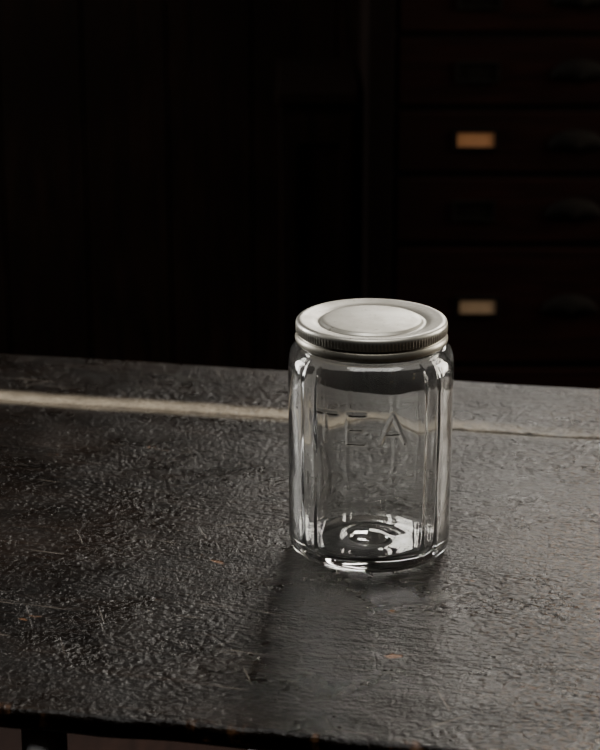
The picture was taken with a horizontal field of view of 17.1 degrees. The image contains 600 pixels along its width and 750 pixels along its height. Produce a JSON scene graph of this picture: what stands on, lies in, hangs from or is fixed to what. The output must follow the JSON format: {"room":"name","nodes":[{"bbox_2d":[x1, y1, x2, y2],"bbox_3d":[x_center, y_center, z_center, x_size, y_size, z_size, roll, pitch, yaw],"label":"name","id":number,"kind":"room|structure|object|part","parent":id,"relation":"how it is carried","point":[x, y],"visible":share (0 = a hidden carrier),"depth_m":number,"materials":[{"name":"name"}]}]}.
{"room":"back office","nodes":[
{"label":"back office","id":0,"kind":"room"},
{"bbox_2d":[0,727,244,749],"bbox_3d":[0.000,0.931,1.407,3.800,0.050,4.500,0,18,0],"label":"floor","id":1,"kind":"structure","parent":0,"point":[10,739],"depth_m":2.67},
{"bbox_2d":[0,354,599,749],"bbox_3d":[0.376,0.480,1.501,1.750,0.750,0.666,3,18,10],"label":"wooden table","id":2,"kind":"object","parent":1,"relation":"on","point":[154,585],"visible":0.79,"depth_m":1.33,"materials":[{"name":"black wood"}]},
{"bbox_3d":[-0.152,0.553,1.298,0.035,0.736,0.035,3,18,10],"label":"leg","id":3,"kind":"part","parent":2,"relation":"part of","materials":[{"name":"grey metal"}]},
{"bbox_2d":[288,298,453,572],"bbox_3d":[0.048,0.040,1.370,0.115,0.165,0.115,0,18,0],"label":"glass jar","id":4,"kind":"object","parent":2,"relation":"on","point":[371,380],"visible":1,"depth_m":1.33,"materials":[{"name":"clear glass"}]},
{"bbox_3d":[0.048,-0.031,1.347,0.103,0.016,0.103,0,18,0],"label":"screw lid","id":5,"kind":"part","parent":4,"relation":"part of","materials":[{"name":"metal"}]},
{"bbox_2d":[357,0,599,388],"bbox_3d":[0.391,-0.287,3.061,0.602,1.245,0.440,0,18,0],"label":"cabinet","id":6,"kind":"object","parent":1,"relation":"on","point":[479,120],"visible":0.63,"depth_m":2.85,"materials":[{"name":"brown wood"}]},
{"bbox_3d":[0.249,-0.235,2.864,0.062,0.031,0.004,0,18,0],"label":"label frame","id":7,"kind":"part","parent":6,"relation":"part of","materials":[{"name":"metal"}]},
{"bbox_3d":[0.249,-0.333,2.832,0.062,0.031,0.004,0,18,0],"label":"label frame","id":8,"kind":"part","parent":6,"relation":"part of","materials":[{"name":"metal"}]},
{"bbox_3d":[0.249,-0.424,2.802,0.062,0.031,0.004,0,18,0],"label":"label frame","id":9,"kind":"part","parent":6,"relation":"part of","materials":[{"name":"metal"}]},
{"bbox_3d":[0.258,-0.099,2.908,0.062,0.031,0.004,0,18,0],"label":"label frame","id":10,"kind":"part","parent":6,"relation":"part of","materials":[{"name":"metal"}]},
{"bbox_3d":[0.249,-0.521,2.771,0.062,0.031,0.004,0,18,0],"label":"label frame","id":11,"kind":"part","parent":6,"relation":"part of","materials":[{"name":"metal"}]},
{"bbox_3d":[0.391,-0.103,2.919,0.507,0.172,0.020,0,18,0],"label":"drawer","id":12,"kind":"part","parent":6,"relation":"part of","materials":[{"name":"red wood"}]},
{"bbox_3d":[0.391,-0.239,2.875,0.507,0.093,0.020,0,18,0],"label":"drawer","id":13,"kind":"part","parent":6,"relation":"part of","materials":[{"name":"red wood"}]},
{"bbox_3d":[0.391,-0.333,2.844,0.507,0.086,0.020,0,18,0],"label":"drawer","id":14,"kind":"part","parent":6,"relation":"part of","materials":[{"name":"red wood"}]},
{"bbox_3d":[0.391,-0.428,2.813,0.507,0.093,0.020,0,18,0],"label":"drawer","id":15,"kind":"part","parent":6,"relation":"part of","materials":[{"name":"red wood"}]},
{"bbox_3d":[0.391,-0.525,2.782,0.507,0.091,0.020,0,18,0],"label":"drawer","id":16,"kind":"part","parent":6,"relation":"part of","materials":[{"name":"red wood"}]},
{"bbox_3d":[0.391,0.062,2.973,0.507,0.155,0.020,0,18,0],"label":"drawer","id":17,"kind":"part","parent":6,"relation":"part of","materials":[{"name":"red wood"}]},
{"bbox_3d":[0.392,-0.102,2.900,0.083,0.028,0.018,0,18,0],"label":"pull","id":18,"kind":"part","parent":6,"relation":"part of","materials":[{"name":"metal"}]},
{"bbox_3d":[0.392,-0.237,2.856,0.083,0.028,0.018,0,18,0],"label":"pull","id":19,"kind":"part","parent":6,"relation":"part of","materials":[{"name":"metal"}]},
{"bbox_3d":[0.392,-0.332,2.825,0.083,0.028,0.018,0,18,0],"label":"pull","id":20,"kind":"part","parent":6,"relation":"part of","materials":[{"name":"metal"}]},
{"bbox_3d":[0.392,-0.426,2.794,0.083,0.028,0.018,0,18,0],"label":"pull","id":21,"kind":"part","parent":6,"relation":"part of","materials":[{"name":"metal"}]},
{"bbox_3d":[0.392,-0.523,2.763,0.083,0.028,0.018,0,18,0],"label":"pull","id":22,"kind":"part","parent":6,"relation":"part of","materials":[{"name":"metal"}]},
{"bbox_2d":[0,0,359,370],"bbox_3d":[0.000,-0.986,3.181,3.800,2.500,0.060,0,18,0],"label":"wall","id":23,"kind":"structure","parent":0,"point":[140,139],"depth_m":3.36,"materials":[{"name":"black wood"}]}
]}

